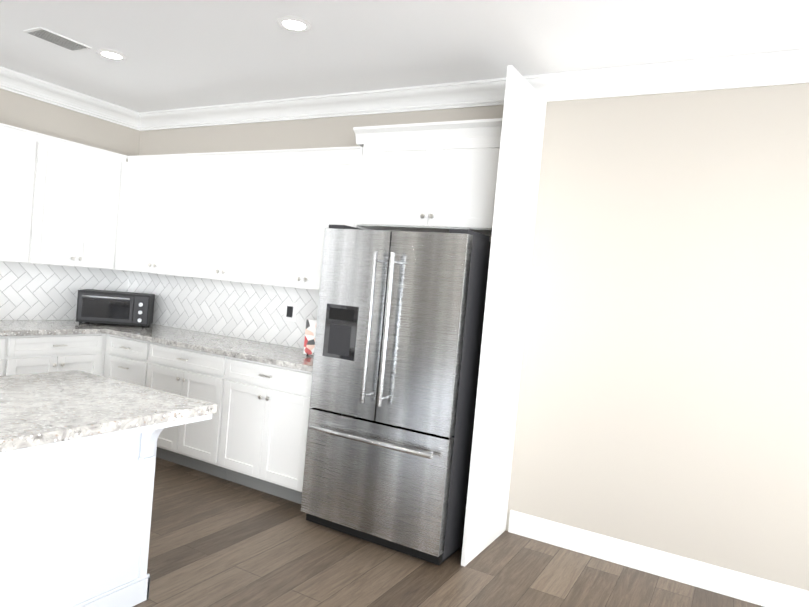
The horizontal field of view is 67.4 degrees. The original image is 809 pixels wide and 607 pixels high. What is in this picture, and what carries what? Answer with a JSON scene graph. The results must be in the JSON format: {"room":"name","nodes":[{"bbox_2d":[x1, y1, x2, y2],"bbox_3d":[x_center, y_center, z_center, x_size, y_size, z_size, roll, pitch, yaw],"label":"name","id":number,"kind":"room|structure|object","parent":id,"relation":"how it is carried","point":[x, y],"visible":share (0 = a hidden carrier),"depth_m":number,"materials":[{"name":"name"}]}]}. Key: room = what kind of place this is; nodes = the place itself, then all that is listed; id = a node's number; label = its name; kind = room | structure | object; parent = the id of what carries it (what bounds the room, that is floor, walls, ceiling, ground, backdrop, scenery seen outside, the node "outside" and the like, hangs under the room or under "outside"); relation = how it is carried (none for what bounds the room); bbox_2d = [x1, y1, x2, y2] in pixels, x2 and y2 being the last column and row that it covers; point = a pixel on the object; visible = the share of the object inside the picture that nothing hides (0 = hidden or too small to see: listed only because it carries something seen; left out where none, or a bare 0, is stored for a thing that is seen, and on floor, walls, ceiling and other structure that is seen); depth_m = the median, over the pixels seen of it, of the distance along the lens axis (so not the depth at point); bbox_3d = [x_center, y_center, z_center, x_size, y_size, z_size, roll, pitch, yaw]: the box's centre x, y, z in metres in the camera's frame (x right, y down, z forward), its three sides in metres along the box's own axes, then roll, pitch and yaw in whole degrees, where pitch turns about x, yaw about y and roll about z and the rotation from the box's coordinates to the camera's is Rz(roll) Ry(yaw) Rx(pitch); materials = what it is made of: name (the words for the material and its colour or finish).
{"room":"kitchen","nodes":[
{"label":"kitchen","id":0,"kind":"room"},
{"bbox_2d":[0,89,139,161],"bbox_3d":[-3.835,-0.377,3.425,0.150,2.780,5.350,6,2,29],"label":"wall","id":1,"kind":"structure","parent":0,"point":[27,113],"depth_m":4.95,"materials":[{"name":"grey paint"}]},
{"bbox_2d":[0,123,51,264],"bbox_3d":[-3.044,-0.794,4.237,0.342,0.959,0.843,6,2,29],"label":"upper cabinet","id":2,"kind":"object","parent":1,"relation":"attached to","point":[25,154],"depth_m":4.40,"materials":[{"name":"white wood"}]},
{"bbox_2d":[0,261,127,319],"bbox_3d":[-3.800,0.023,3.393,0.002,0.792,5.041,6,2,29],"label":"tile backsplash","id":3,"kind":"structure","parent":1,"relation":"attached to","point":[28,291],"depth_m":4.94,"materials":[{"name":"white tile"}]},
{"bbox_2d":[0,66,139,128],"bbox_3d":[-3.604,-1.681,3.316,0.113,0.132,4.800,6,2,29],"label":"crown molding","id":4,"kind":"structure","parent":1,"relation":"attached to","point":[10,80],"depth_m":4.87,"materials":[{"name":"white wood"}]},
{"bbox_2d":[44,136,123,269],"bbox_3d":[-2.718,-0.782,4.814,0.342,0.959,0.758,6,2,29],"label":"upper cabinet","id":5,"kind":"object","parent":1,"relation":"attached to","point":[62,202],"depth_m":4.79,"materials":[{"name":"white wood"}]},
{"bbox_2d":[116,155,128,269],"bbox_3d":[-2.452,-0.773,5.285,0.342,0.959,0.462,6,2,29],"label":"upper cabinet","id":6,"kind":"object","parent":1,"relation":"attached to","point":[126,165],"depth_m":5.12,"materials":[{"name":"white wood"}]},
{"bbox_2d":[0,0,808,111],"bbox_3d":[-0.350,-1.451,1.478,7.900,0.100,5.350,6,2,29],"label":"ceiling","id":7,"kind":"structure","parent":0,"point":[179,54],"depth_m":3.33,"materials":[{"name":"white paint"}]},
{"bbox_2d":[23,27,90,51],"bbox_3d":[-2.135,-1.624,3.736,0.180,0.010,0.320,6,2,29],"label":"ceiling vent","id":8,"kind":"object","parent":7,"relation":"in","point":[56,38],"visible":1,"depth_m":3.72,"materials":[{"name":"white metal"}]},
{"bbox_2d":[96,49,126,60],"bbox_3d":[-1.893,-1.606,3.921,0.180,0.012,0.180,6,2,29],"label":"recessed light","id":9,"kind":"object","parent":7,"relation":"in","point":[111,54],"visible":1,"depth_m":3.90,"materials":[{"name":"white plastic"}]},
{"bbox_2d":[277,16,310,31],"bbox_3d":[-0.580,-1.466,3.188,0.180,0.012,0.180,6,2,29],"label":"recessed light","id":10,"kind":"object","parent":7,"relation":"in","point":[293,24],"visible":1,"depth_m":3.17,"materials":[{"name":"white plastic"}]},
{"bbox_2d":[133,457,763,606],"bbox_3d":[-0.607,1.416,1.566,7.900,0.100,5.350,6,2,29],"label":"floor","id":11,"kind":"structure","parent":0,"point":[214,541],"depth_m":3.14,"materials":[{"name":"brown wood"}]},
{"bbox_2d":[0,360,19,375],"bbox_3d":[-3.112,0.624,4.094,0.627,0.874,0.577,6,2,29],"label":"base cabinet","id":12,"kind":"object","parent":11,"relation":"on","point":[6,369],"depth_m":4.14,"materials":[{"name":"white wood"}]},
{"bbox_2d":[20,364,44,373],"bbox_3d":[-2.830,0.634,4.594,0.627,0.874,0.710,6,2,29],"label":"base cabinet","id":13,"kind":"object","parent":11,"relation":"on","point":[23,370],"depth_m":4.27,"materials":[{"name":"white wood"}]},
{"bbox_2d":[0,414,211,606],"bbox_3d":[-1.716,0.819,1.804,0.885,0.874,2.075,6,2,29],"label":"kitchen island","id":14,"kind":"object","parent":11,"relation":"on","point":[78,448],"depth_m":2.33,"materials":[{"name":"white painted wood"}]},
{"bbox_2d":[0,370,216,453],"bbox_3d":[-1.685,0.364,1.777,0.950,0.037,2.099,6,2,29],"label":"island countertop","id":15,"kind":"structure","parent":14,"relation":"on","point":[47,408],"depth_m":2.24,"materials":[{"name":"white stone"}]},
{"bbox_2d":[156,388,211,471],"bbox_3d":[-1.412,0.761,4.571,0.864,0.874,0.627,6,2,29],"label":"base cabinet","id":16,"kind":"object","parent":11,"relation":"on","point":[186,445],"depth_m":4.30,"materials":[{"name":"white wood"}]},
{"bbox_2d":[204,372,313,503],"bbox_3d":[-0.796,0.827,4.222,0.834,0.874,0.627,6,2,29],"label":"base cabinet","id":17,"kind":"object","parent":11,"relation":"on","point":[252,433],"depth_m":3.95,"materials":[{"name":"white wood"}]},
{"bbox_2d":[0,320,313,391],"bbox_3d":[-1.862,0.276,4.127,2.696,0.037,1.860,6,2,29],"label":"countertop","id":18,"kind":"structure","parent":17,"relation":"on","point":[159,357],"depth_m":4.40,"materials":[{"name":"white stone"}]},
{"bbox_2d":[76,289,154,326],"bbox_3d":[-2.422,0.040,5.096,0.540,0.270,0.370,5,2,-16],"label":"toaster oven","id":19,"kind":"object","parent":18,"relation":"on","point":[112,307],"visible":1,"depth_m":4.96,"materials":[{"name":"black metal"}]},
{"bbox_2d":[303,319,316,355],"bbox_3d":[-0.593,0.242,4.230,0.236,0.247,0.251,6,2,29],"label":"cookbook stand","id":20,"kind":"object","parent":18,"relation":"on","point":[309,340],"visible":0.42,"depth_m":4.20,"materials":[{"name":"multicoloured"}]},
{"bbox_2d":[301,224,490,564],"bbox_3d":[0.015,0.461,3.625,0.910,1.763,0.807,6,2,29],"label":"refrigerator","id":21,"kind":"object","parent":11,"relation":"on","point":[397,348],"visible":0.96,"depth_m":3.29,"materials":[{"name":"metal"}]},
{"bbox_2d":[461,65,546,566],"bbox_3d":[0.582,0.086,3.459,0.025,2.644,0.628,6,2,29],"label":"end panel","id":22,"kind":"object","parent":11,"relation":"on","point":[514,215],"visible":1,"depth_m":3.39,"materials":[{"name":"white wood"}]},
{"bbox_2d":[139,83,808,590],"bbox_3d":[0.800,0.028,3.786,7.600,2.780,0.150,6,2,29],"label":"wall","id":23,"kind":"structure","parent":0,"point":[663,395],"depth_m":3.33,"materials":[{"name":"beige paint"}]},
{"bbox_2d":[121,154,184,275],"bbox_3d":[-1.910,-0.717,5.046,0.877,0.959,0.342,6,2,29],"label":"upper cabinet","id":24,"kind":"object","parent":23,"relation":"attached to","point":[152,224],"depth_m":4.92,"materials":[{"name":"white wood"}]},
{"bbox_2d":[177,150,260,282],"bbox_3d":[-1.245,-0.645,4.670,0.933,0.959,0.342,6,2,29],"label":"upper cabinet","id":25,"kind":"object","parent":23,"relation":"attached to","point":[219,189],"depth_m":4.57,"materials":[{"name":"white wood"}]},
{"bbox_2d":[128,271,318,348],"bbox_3d":[-1.375,0.036,4.918,2.670,0.477,0.002,6,2,29],"label":"tile backsplash","id":26,"kind":"structure","parent":23,"relation":"attached to","point":[247,311],"depth_m":4.95,"materials":[{"name":"white tile"}]},
{"bbox_2d":[283,302,296,321],"bbox_3d":[-0.874,0.063,4.628,0.116,0.144,0.009,6,2,29],"label":"outlet","id":27,"kind":"object","parent":26,"relation":"attached to","point":[290,308],"visible":1,"depth_m":4.62,"materials":[{"name":"white"}]},
{"bbox_2d":[249,146,374,290],"bbox_3d":[-0.599,-0.576,4.304,0.834,0.959,0.342,6,2,29],"label":"upper cabinet","id":28,"kind":"object","parent":23,"relation":"attached to","point":[264,217],"depth_m":4.18,"materials":[{"name":"white wood"}]},
{"bbox_2d":[353,118,502,235],"bbox_3d":[0.218,-0.775,3.825,1.119,0.628,0.377,6,2,29],"label":"upper cabinet","id":29,"kind":"object","parent":23,"relation":"attached to","point":[438,177],"visible":0.85,"depth_m":3.69,"materials":[{"name":"white wood"}]},
{"bbox_2d":[135,49,808,130],"bbox_3d":[0.853,-1.291,3.631,7.598,0.132,0.113,6,2,29],"label":"crown molding","id":30,"kind":"structure","parent":23,"relation":"attached to","point":[765,69],"depth_m":3.67,"materials":[{"name":"white wood"}]},
{"bbox_2d":[508,510,808,606],"bbox_3d":[2.291,1.519,2.819,3.790,0.134,0.014,6,2,29],"label":"baseboard","id":31,"kind":"structure","parent":23,"relation":"attached to","point":[736,585],"depth_m":3.31,"materials":[{"name":"white wood"}]}
]}

